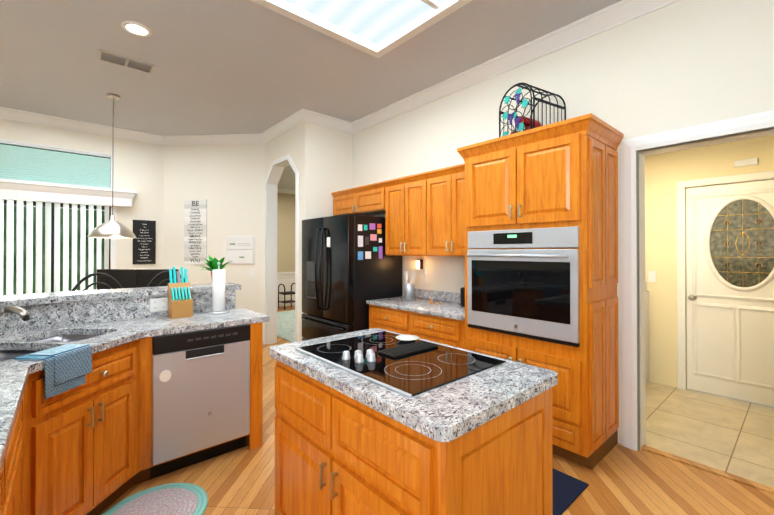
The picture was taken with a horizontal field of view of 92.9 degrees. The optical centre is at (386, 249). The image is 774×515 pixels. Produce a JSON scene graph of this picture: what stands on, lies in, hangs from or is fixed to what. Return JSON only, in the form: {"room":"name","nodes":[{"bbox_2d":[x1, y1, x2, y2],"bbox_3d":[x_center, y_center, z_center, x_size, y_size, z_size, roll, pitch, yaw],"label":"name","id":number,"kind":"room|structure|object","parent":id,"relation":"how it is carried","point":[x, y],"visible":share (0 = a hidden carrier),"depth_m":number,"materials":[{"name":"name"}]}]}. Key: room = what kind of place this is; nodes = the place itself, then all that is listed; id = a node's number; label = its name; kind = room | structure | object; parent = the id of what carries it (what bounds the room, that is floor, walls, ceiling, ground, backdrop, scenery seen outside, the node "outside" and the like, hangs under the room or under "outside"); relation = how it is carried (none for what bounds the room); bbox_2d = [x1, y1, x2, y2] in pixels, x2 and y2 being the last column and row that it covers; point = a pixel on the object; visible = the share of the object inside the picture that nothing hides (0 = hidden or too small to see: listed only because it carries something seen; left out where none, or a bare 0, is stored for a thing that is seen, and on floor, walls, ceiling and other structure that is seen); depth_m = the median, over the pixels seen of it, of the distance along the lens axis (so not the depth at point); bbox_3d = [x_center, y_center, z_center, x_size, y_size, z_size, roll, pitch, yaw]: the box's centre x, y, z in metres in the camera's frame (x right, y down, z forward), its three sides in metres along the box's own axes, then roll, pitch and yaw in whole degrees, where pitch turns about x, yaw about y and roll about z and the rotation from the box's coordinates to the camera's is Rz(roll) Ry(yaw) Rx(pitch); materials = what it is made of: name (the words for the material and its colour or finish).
{"room":"kitchen","nodes":[
{"label":"kitchen","id":0,"kind":"room"},
{"bbox_2d":[0,118,163,268],"bbox_3d":[-5.142,-0.161,4.344,4.320,3.170,0.150,0,0,-41],"label":"wall","id":1,"kind":"structure","parent":0,"point":[138,166],"depth_m":5.41,"materials":[{"name":"white paint"}]},
{"bbox_2d":[0,199,108,295],"bbox_3d":[-4.803,0.380,4.438,2.319,1.990,0.067,0,0,-41],"label":"vertical blind slats","id":2,"kind":"object","parent":1,"relation":"hanging from","point":[19,249],"visible":0.6,"depth_m":4.78,"materials":[{"name":"white plastic"}]},
{"bbox_2d":[2,199,110,291],"bbox_3d":[-4.916,0.401,4.538,2.400,2.050,0.090,0,0,-41],"label":"window","id":3,"kind":"structure","parent":1,"relation":"in","point":[52,235],"depth_m":4.89,"materials":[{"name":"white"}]},
{"bbox_2d":[0,139,112,187],"bbox_3d":[-4.909,-1.114,4.554,2.420,0.520,0.150,0,0,-41],"label":"window","id":4,"kind":"structure","parent":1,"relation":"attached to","point":[111,171],"depth_m":5.02,"materials":[{"name":"white"}]},
{"bbox_2d":[0,141,110,187],"bbox_3d":[-4.884,-1.118,4.526,2.370,0.470,0.045,0,0,-41],"label":"transom window blind slats","id":5,"kind":"object","parent":4,"relation":"attached to","point":[77,163],"visible":0.98,"depth_m":4.90,"materials":[{"name":"teal"}]},
{"bbox_2d":[0,178,136,268],"bbox_3d":[-4.779,0.285,4.428,2.912,2.280,0.195,0,0,-41],"label":"window trim","id":6,"kind":"structure","parent":1,"relation":"attached to","point":[12,189],"depth_m":4.86,"materials":[{"name":"white wood"}]},
{"bbox_2d":[133,220,155,263],"bbox_3d":[-3.653,-0.108,5.535,0.290,0.660,0.021,0,0,-41],"label":"sign","id":7,"kind":"object","parent":1,"relation":"attached to","point":[144,244],"visible":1,"depth_m":5.53,"materials":[{"name":"black"}]},
{"bbox_2d":[164,143,264,342],"bbox_3d":[-2.660,-0.152,5.735,1.613,3.170,0.150,0,0,4],"label":"wall","id":8,"kind":"structure","parent":0,"point":[226,182],"depth_m":5.66,"materials":[{"name":"white paint"}]},
{"bbox_2d":[184,200,206,263],"bbox_3d":[-2.953,-0.270,5.669,0.353,0.995,0.019,0,0,4],"label":"sign","id":9,"kind":"object","parent":8,"relation":"attached to","point":[195,231],"visible":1,"depth_m":5.66,"materials":[{"name":"white wood"}]},
{"bbox_2d":[226,236,254,264],"bbox_3d":[-2.247,0.012,5.616,0.447,0.440,0.031,0,0,4],"label":"panel","id":10,"kind":"object","parent":8,"relation":"attached to","point":[240,250],"visible":0.94,"depth_m":5.61,"materials":[{"name":"white plastic"}]},
{"bbox_2d":[249,269,253,276],"bbox_3d":[-2.065,0.359,5.613,0.080,0.125,0.010,0,0,4],"label":"light switch","id":11,"kind":"object","parent":8,"relation":"attached to","point":[251,272],"visible":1,"depth_m":5.61,"materials":[{"name":"white plastic"}]},
{"bbox_2d":[277,193,294,271],"bbox_3d":[-2.954,-0.046,9.285,2.850,3.000,0.150,0,0,-41],"label":"wall","id":12,"kind":"structure","parent":0,"point":[285,232],"depth_m":9.48,"materials":[{"name":"beige paint"}]},
{"bbox_2d":[277,188,294,306],"bbox_3d":[-2.881,-0.047,9.194,2.880,3.000,0.085,0,0,-41],"label":"trim","id":13,"kind":"structure","parent":12,"relation":"attached to","point":[287,279],"depth_m":9.46,"materials":[{"name":"white wood"}]},
{"bbox_2d":[277,165,294,189],"bbox_3d":[-1.413,-1.596,7.657,3.035,0.080,4.645,0,0,-41],"label":"ceiling","id":14,"kind":"structure","parent":0,"point":[287,180],"depth_m":8.16,"materials":[{"name":"white paint"}]},
{"bbox_2d":[265,122,316,340],"bbox_3d":[-1.388,-0.156,5.192,0.160,3.170,1.250,0,0,-41],"label":"wall","id":15,"kind":"structure","parent":0,"point":[298,144],"depth_m":4.76,"materials":[{"name":"white paint"}]},
{"bbox_2d":[265,154,298,344],"bbox_3d":[-1.447,0.066,5.245,0.176,2.728,1.066,0,0,-41],"label":"door frame","id":16,"kind":"structure","parent":15,"relation":"attached to","point":[273,177],"depth_m":5.55,"materials":[{"name":"white wood"}]},
{"bbox_2d":[0,0,679,144],"bbox_3d":[-1.538,-1.703,1.675,6.200,0.118,8.630,0,0,-41],"label":"crown molding","id":17,"kind":"structure","parent":15,"relation":"attached to","point":[607,18],"depth_m":4.14,"materials":[{"name":"white"}]},
{"bbox_2d":[0,0,620,135],"bbox_3d":[-1.529,-1.812,1.664,6.600,0.100,9.000,0,0,-41],"label":"ceiling","id":18,"kind":"structure","parent":0,"point":[222,67],"depth_m":3.41,"materials":[{"name":"white paint"}]},
{"bbox_2d":[87,93,135,237],"bbox_3d":[-3.109,-0.939,4.171,0.446,1.613,0.446,0,0,-41],"label":"pendant lamp","id":19,"kind":"object","parent":18,"relation":"hanging from","point":[112,227],"visible":1,"depth_m":4.08,"materials":[{"name":"silver metal"}]},
{"bbox_2d":[97,49,154,73],"bbox_3d":[-2.428,-1.741,3.430,0.420,0.020,0.200,0,0,-41],"label":"ceiling vent","id":20,"kind":"object","parent":18,"relation":"in","point":[106,56],"visible":1,"depth_m":3.41,"materials":[{"name":"grey metal"}]},
{"bbox_2d":[121,21,151,36],"bbox_3d":[-1.989,-1.795,2.923,0.200,0.098,0.200,0,0,-41],"label":"recessed light","id":21,"kind":"object","parent":18,"relation":"in","point":[138,29],"visible":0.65,"depth_m":2.96,"materials":[{"name":"white"}]},
{"bbox_2d":[250,0,471,57],"bbox_3d":[0.101,-1.789,1.991,1.520,0.082,2.280,0,0,-41],"label":"skylight","id":22,"kind":"object","parent":18,"relation":"attached to","point":[438,12],"visible":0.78,"depth_m":2.82,"materials":[{"name":"white"}]},
{"bbox_2d":[284,0,444,44],"bbox_3d":[0.101,-1.812,1.991,1.371,0.005,2.131,0,0,-41],"label":"panels","id":23,"kind":"object","parent":22,"relation":"attached to","point":[376,22],"visible":1,"depth_m":2.81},
{"bbox_2d":[317,125,352,217],"bbox_3d":[-0.694,-0.156,5.076,0.730,3.170,0.160,0,0,-41],"label":"wall","id":24,"kind":"structure","parent":0,"point":[334,160],"depth_m":4.93,"materials":[{"name":"white paint"}]},
{"bbox_2d":[99,305,773,514],"bbox_3d":[-1.344,1.449,3.404,9.200,0.060,11.400,0,0,-41],"label":"floor","id":25,"kind":"structure","parent":0,"point":[619,479],"depth_m":2.22,"materials":[{"name":"brown wood"}]},
{"bbox_2d":[0,359,11,450],"bbox_3d":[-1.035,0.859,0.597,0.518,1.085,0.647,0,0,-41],"label":"countertop","id":26,"kind":"structure","parent":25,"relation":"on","point":[5,364],"depth_m":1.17,"materials":[{"name":"grey stone"}]},
{"bbox_2d":[0,323,27,414],"bbox_3d":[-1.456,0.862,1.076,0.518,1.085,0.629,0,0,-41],"label":"countertop","id":27,"kind":"structure","parent":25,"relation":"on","point":[13,340],"depth_m":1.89,"materials":[{"name":"grey stone"}]},
{"bbox_2d":[72,272,122,290],"bbox_3d":[-2.263,0.803,2.894,0.452,1.227,0.426,0,0,-41],"label":"bar stool","id":28,"kind":"object","parent":25,"relation":"on","point":[76,286],"visible":0.17,"depth_m":3.04,"materials":[{"name":"grey metal"}]},
{"bbox_2d":[0,311,269,514],"bbox_3d":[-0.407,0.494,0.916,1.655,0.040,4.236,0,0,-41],"label":"base cabinet","id":29,"kind":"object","parent":25,"relation":"on","point":[151,404],"depth_m":2.13,"materials":[{"name":"orange wood"}]},
{"bbox_2d":[0,306,30,320],"bbox_3d":[-2.008,0.365,1.928,0.209,0.230,0.209,0,0,-41],"label":"faucet","id":30,"kind":"object","parent":29,"relation":"on","point":[24,315],"depth_m":1.91,"materials":[{"name":"silver metal"}]},
{"bbox_2d":[0,335,99,360],"bbox_3d":[-1.812,0.616,1.900,0.788,0.192,0.788,0,0,-41],"label":"sink","id":31,"kind":"object","parent":29,"relation":"in","point":[6,353],"depth_m":1.89,"materials":[{"name":"silver metal"}]},
{"bbox_2d":[14,344,91,398],"bbox_3d":[-1.527,0.554,1.692,0.153,0.180,0.222,0,0,4],"label":"towel","id":32,"kind":"object","parent":29,"relation":"hanging from","point":[68,366],"visible":0.98,"depth_m":1.67,"materials":[{"name":"blue fabric"}]},
{"bbox_2d":[168,266,192,318],"bbox_3d":[-1.500,0.304,2.663,0.134,0.360,0.162,0,0,-41],"label":"knife block","id":33,"kind":"object","parent":29,"relation":"on","point":[180,302],"visible":1,"depth_m":2.63,"materials":[{"name":"brown wood"}]},
{"bbox_2d":[150,324,249,477],"bbox_3d":[-1.211,0.969,2.424,0.583,0.888,0.109,0,0,-41],"label":"dishwasher","id":34,"kind":"object","parent":29,"relation":"in","point":[200,377],"depth_m":2.37,"materials":[{"name":"silver metal"}]},
{"bbox_2d":[208,262,228,313],"bbox_3d":[-1.288,0.290,2.817,0.144,0.390,0.144,0,0,-41],"label":"paper towel holder","id":35,"kind":"object","parent":29,"relation":"on","point":[218,290],"visible":1,"depth_m":2.78,"materials":[{"name":"white paper"}]},
{"bbox_2d":[102,483,207,514],"bbox_3d":[-1.257,1.403,1.838,0.520,0.012,0.740,0,0,11],"label":"braided rug","id":36,"kind":"object","parent":25,"relation":"on","point":[179,499],"visible":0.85,"depth_m":2.03,"materials":[{"name":"fabric"}]},
{"bbox_2d":[147,270,184,286],"bbox_3d":[-1.880,0.805,3.230,0.452,1.227,0.426,0,0,-41],"label":"bar stool","id":37,"kind":"object","parent":25,"relation":"on","point":[155,278],"visible":0.15,"depth_m":3.33,"materials":[{"name":"grey metal"}]},
{"bbox_2d":[136,287,251,330],"bbox_3d":[-1.380,0.871,2.617,0.583,1.085,0.616,0,0,-41],"label":"backsplash","id":38,"kind":"structure","parent":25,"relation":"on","point":[151,306],"depth_m":2.63,"materials":[{"name":"grey stone"}]},
{"bbox_2d":[150,298,167,311],"bbox_3d":[-1.638,0.399,2.648,0.120,0.094,0.007,0,0,-41],"label":"outlet","id":39,"kind":"object","parent":38,"relation":"attached to","point":[156,304],"depth_m":2.65,"materials":[{"name":"white plastic"}]},
{"bbox_2d":[196,255,230,276],"bbox_3d":[-1.462,0.169,3.110,0.281,0.245,0.219,0,0,-41],"label":"plant","id":40,"kind":"object","parent":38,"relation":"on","point":[212,264],"visible":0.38,"depth_m":3.10,"materials":[{"name":"green plant"}]},
{"bbox_2d":[277,310,294,341],"bbox_3d":[-1.558,1.435,7.209,1.900,0.012,3.100,0,0,-41],"label":"rug","id":41,"kind":"object","parent":25,"relation":"on","point":[285,325],"depth_m":6.90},
{"bbox_2d":[278,283,294,309],"bbox_3d":[-2.431,1.141,9.039,0.368,0.624,0.368,0,0,-41],"label":"chair","id":42,"kind":"object","parent":25,"relation":"on","point":[291,292],"visible":0.81,"depth_m":8.98,"materials":[{"name":"black metal"}]},
{"bbox_2d":[301,214,401,340],"bbox_3d":[-0.470,0.527,4.445,0.861,1.795,1.008,0,0,-41],"label":"fridge","id":43,"kind":"object","parent":25,"relation":"on","point":[350,267],"visible":0.73,"depth_m":4.08,"materials":[{"name":"black metal"}]},
{"bbox_2d":[369,304,406,334],"bbox_3d":[0.216,1.004,3.913,0.582,0.834,0.630,0,0,-41],"label":"base cabinet","id":44,"kind":"object","parent":25,"relation":"on","point":[390,319],"depth_m":3.71,"materials":[{"name":"brown wood"}]},
{"bbox_2d":[269,328,557,514],"bbox_3d":[0.037,0.922,1.609,0.713,0.971,1.122,0,0,-41],"label":"kitchen island","id":45,"kind":"object","parent":25,"relation":"on","point":[375,421],"visible":1,"depth_m":1.30,"materials":[{"name":"brown wood"}]},
{"bbox_2d":[269,328,557,441],"bbox_3d":[0.042,0.498,1.617,0.699,0.040,1.122,0,0,-41],"label":"island countertop","id":46,"kind":"structure","parent":45,"relation":"on","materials":[{"name":"stone"}]},
{"bbox_2d":[295,331,506,396],"bbox_3d":[0.034,0.458,1.661,0.586,0.040,0.777,0,0,-41],"label":"cooktop","id":47,"kind":"object","parent":46,"relation":"in","point":[419,367],"depth_m":1.54,"materials":[{"name":"black glass"}]},
{"bbox_2d":[396,335,418,341],"bbox_3d":[0.106,0.465,1.909,0.124,0.017,0.124,0,0,-41],"label":"dish","id":48,"kind":"object","parent":46,"relation":"on","point":[407,338],"visible":1,"depth_m":1.93,"materials":[{"name":"white ceramic"}]},
{"bbox_2d":[407,312,464,348],"bbox_3d":[0.632,1.001,3.439,0.582,0.834,0.630,0,0,-41],"label":"base cabinet","id":49,"kind":"object","parent":25,"relation":"on","point":[432,328],"depth_m":3.22,"materials":[{"name":"brown wood"}]},
{"bbox_2d":[367,296,464,319],"bbox_3d":[0.417,0.566,3.671,0.602,0.040,1.262,0,0,-41],"label":"countertop","id":50,"kind":"structure","parent":49,"relation":"on","point":[449,311],"depth_m":3.52,"materials":[{"name":"grey stone"}]},
{"bbox_2d":[404,270,415,299],"bbox_3d":[0.248,0.388,4.050,0.128,0.318,0.112,0,0,-41],"label":"utensil holder","id":51,"kind":"object","parent":50,"relation":"on","point":[409,291],"visible":1,"depth_m":4.01,"materials":[{"name":"silver metal"}]},
{"bbox_2d":[460,285,464,306],"bbox_3d":[0.761,0.440,3.529,0.109,0.208,0.109,0,0,40],"label":"canister","id":52,"kind":"object","parent":50,"relation":"on","point":[462,296],"visible":0.08,"depth_m":3.48,"materials":[{"name":"black plastic"}]},
{"bbox_2d":[457,113,623,469],"bbox_3d":[1.127,0.290,2.826,0.654,2.250,1.030,0,0,-41],"label":"tall cabinet","id":53,"kind":"object","parent":25,"relation":"on","point":[541,242],"visible":0.81,"depth_m":2.51,"materials":[{"name":"brown wood"}]},
{"bbox_2d":[467,226,579,346],"bbox_3d":[0.916,0.239,2.641,0.092,0.770,0.850,0,0,-41],"label":"oven","id":54,"kind":"object","parent":53,"relation":"in","point":[523,282],"depth_m":2.59,"materials":[{"name":"silver metal"}]},
{"bbox_2d":[499,82,565,136],"bbox_3d":[1.143,-1.053,2.918,0.418,0.437,0.328,0,0,-32],"label":"wine rack","id":55,"kind":"object","parent":53,"relation":"on","point":[523,122],"visible":0.88,"depth_m":2.83,"materials":[{"name":"grey metal"}]},
{"bbox_2d":[553,469,588,514],"bbox_3d":[0.641,1.407,2.372,0.620,0.010,1.010,0,0,-41],"label":"mat","id":56,"kind":"object","parent":25,"relation":"on","point":[568,490],"visible":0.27,"depth_m":2.14,"materials":[{"name":"blue fabric"}]},
{"bbox_2d":[639,445,773,493],"bbox_3d":[2.072,1.407,2.345,0.065,0.010,0.800,0,0,-41],"label":"threshold","id":57,"kind":"object","parent":25,"relation":"on","point":[760,486],"visible":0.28,"depth_m":2.34,"materials":[{"name":"brown wood"}]},
{"bbox_3d":[-2.771,1.052,4.349,1.607,0.745,1.571,0,0,-41],"label":"table","id":58,"kind":"object","parent":25,"relation":"on","visible":0},
{"bbox_2d":[97,269,178,289],"bbox_3d":[-2.799,0.450,4.153,0.930,0.455,0.150,0,0,2],"label":"monitors","id":59,"kind":"object","parent":58,"relation":"on","point":[130,278],"visible":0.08,"depth_m":4.12,"materials":[{"name":"black plastic"}]},
{"bbox_2d":[353,0,773,448],"bbox_3d":[1.636,-0.170,2.863,0.150,3.170,6.240,0,0,-41],"label":"wall","id":60,"kind":"structure","parent":0,"point":[680,64],"depth_m":2.68,"materials":[{"name":"white paint"}]},
{"bbox_2d":[331,189,350,215],"bbox_3d":[-0.413,-0.600,4.823,0.335,0.314,0.580,0,0,-41],"label":"upper cabinet","id":61,"kind":"object","parent":60,"relation":"attached to","point":[341,199],"depth_m":4.76,"materials":[{"name":"brown wood"}]},
{"bbox_2d":[351,182,382,215],"bbox_3d":[-0.093,-0.602,4.458,0.335,0.314,0.581,0,0,-41],"label":"upper cabinet","id":62,"kind":"object","parent":60,"relation":"attached to","point":[367,200],"depth_m":4.38,"materials":[{"name":"brown wood"}]},
{"bbox_2d":[383,174,418,255],"bbox_3d":[0.326,-0.347,3.980,0.335,0.830,0.685,0,0,-41],"label":"upper cabinet","id":63,"kind":"object","parent":60,"relation":"attached to","point":[400,195],"depth_m":3.91,"materials":[{"name":"brown wood"}]},
{"bbox_2d":[416,259,422,268],"bbox_3d":[0.368,0.168,4.149,0.053,0.110,0.060,0,0,-41],"label":"outlet","id":64,"kind":"object","parent":60,"relation":"attached to","point":[419,263],"depth_m":4.13,"materials":[{"name":"white plastic"}]},
{"bbox_2d":[422,272,426,282],"bbox_3d":[0.422,0.313,4.123,0.006,0.120,0.080,0,0,-41],"label":"outlet","id":65,"kind":"object","parent":60,"relation":"attached to","point":[424,274],"depth_m":4.12,"materials":[{"name":"white plastic"}]},
{"bbox_2d":[415,288,459,303],"bbox_3d":[0.626,0.497,3.872,0.025,0.099,1.236,0,0,-41],"label":"backsplash","id":66,"kind":"structure","parent":60,"relation":"attached to","point":[423,294],"depth_m":3.95,"materials":[{"name":"grey stone"}]},
{"bbox_2d":[419,164,464,255],"bbox_3d":[0.706,-0.350,3.548,0.335,0.830,0.684,0,0,-41],"label":"upper cabinet","id":67,"kind":"object","parent":60,"relation":"attached to","point":[424,212],"depth_m":3.50,"materials":[{"name":"brown wood"}]},
{"bbox_2d":[621,110,773,450],"bbox_3d":[2.076,0.310,2.352,0.184,2.205,0.965,0,0,-41],"label":"door frame","id":68,"kind":"structure","parent":60,"relation":"attached to","point":[631,147],"depth_m":2.60,"materials":[{"name":"white wood"}]},
{"bbox_2d":[645,381,773,487],"bbox_3d":[2.123,1.450,3.681,1.825,0.060,5.640,0,0,-41],"label":"floor","id":69,"kind":"structure","parent":0,"point":[730,435],"depth_m":2.87,"materials":[{"name":"beige tile"}]},
{"bbox_2d":[645,281,648,383],"bbox_3d":[2.345,0.882,3.985,0.665,1.080,0.680,0,0,-41],"label":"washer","id":70,"kind":"object","parent":69,"relation":"on","point":[647,329],"visible":0.15,"depth_m":3.90,"materials":[{"name":"white"}]},
{"bbox_2d":[645,135,773,388],"bbox_3d":[2.743,0.203,4.153,0.120,2.440,5.760,0,0,-41],"label":"wall","id":71,"kind":"structure","parent":0,"point":[665,172],"depth_m":3.81,"materials":[{"name":"beige paint"}]},
{"bbox_2d":[648,271,655,281],"bbox_3d":[2.840,0.292,3.938,0.016,0.120,0.070,0,0,-41],"label":"light switch","id":72,"kind":"object","parent":71,"relation":"attached to","point":[651,276],"visible":1,"depth_m":3.93,"materials":[{"name":"white plastic"}]},
{"bbox_2d":[676,171,773,389],"bbox_3d":[2.742,0.363,4.138,0.140,2.120,5.500,0,0,-41],"label":"trim","id":73,"kind":"structure","parent":71,"relation":"attached to","point":[681,186],"depth_m":3.73,"materials":[{"name":"white paint"}]},
{"bbox_2d":[686,179,773,406],"bbox_3d":[3.280,0.392,3.432,0.113,2.030,0.775,0,0,-41],"label":"door","id":74,"kind":"structure","parent":71,"relation":"in","point":[730,288],"depth_m":3.48,"materials":[{"name":"white paint"}]},
{"bbox_2d":[734,158,757,166],"bbox_3d":[3.315,-0.801,3.397,0.024,0.060,0.160,0,0,-41],"label":"detector","id":75,"kind":"object","parent":71,"relation":"attached to","point":[745,162],"visible":0.94,"depth_m":3.39,"materials":[{"name":"white plastic"}]},
{"label":"outside","id":76,"kind":"structure","parent":0,"visible":0},
{"bbox_2d":[3,205,104,295],"bbox_3d":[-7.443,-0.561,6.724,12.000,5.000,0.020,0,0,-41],"label":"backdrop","id":77,"kind":"structure","parent":76,"point":[61,249],"depth_m":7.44,"materials":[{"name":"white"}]}
]}

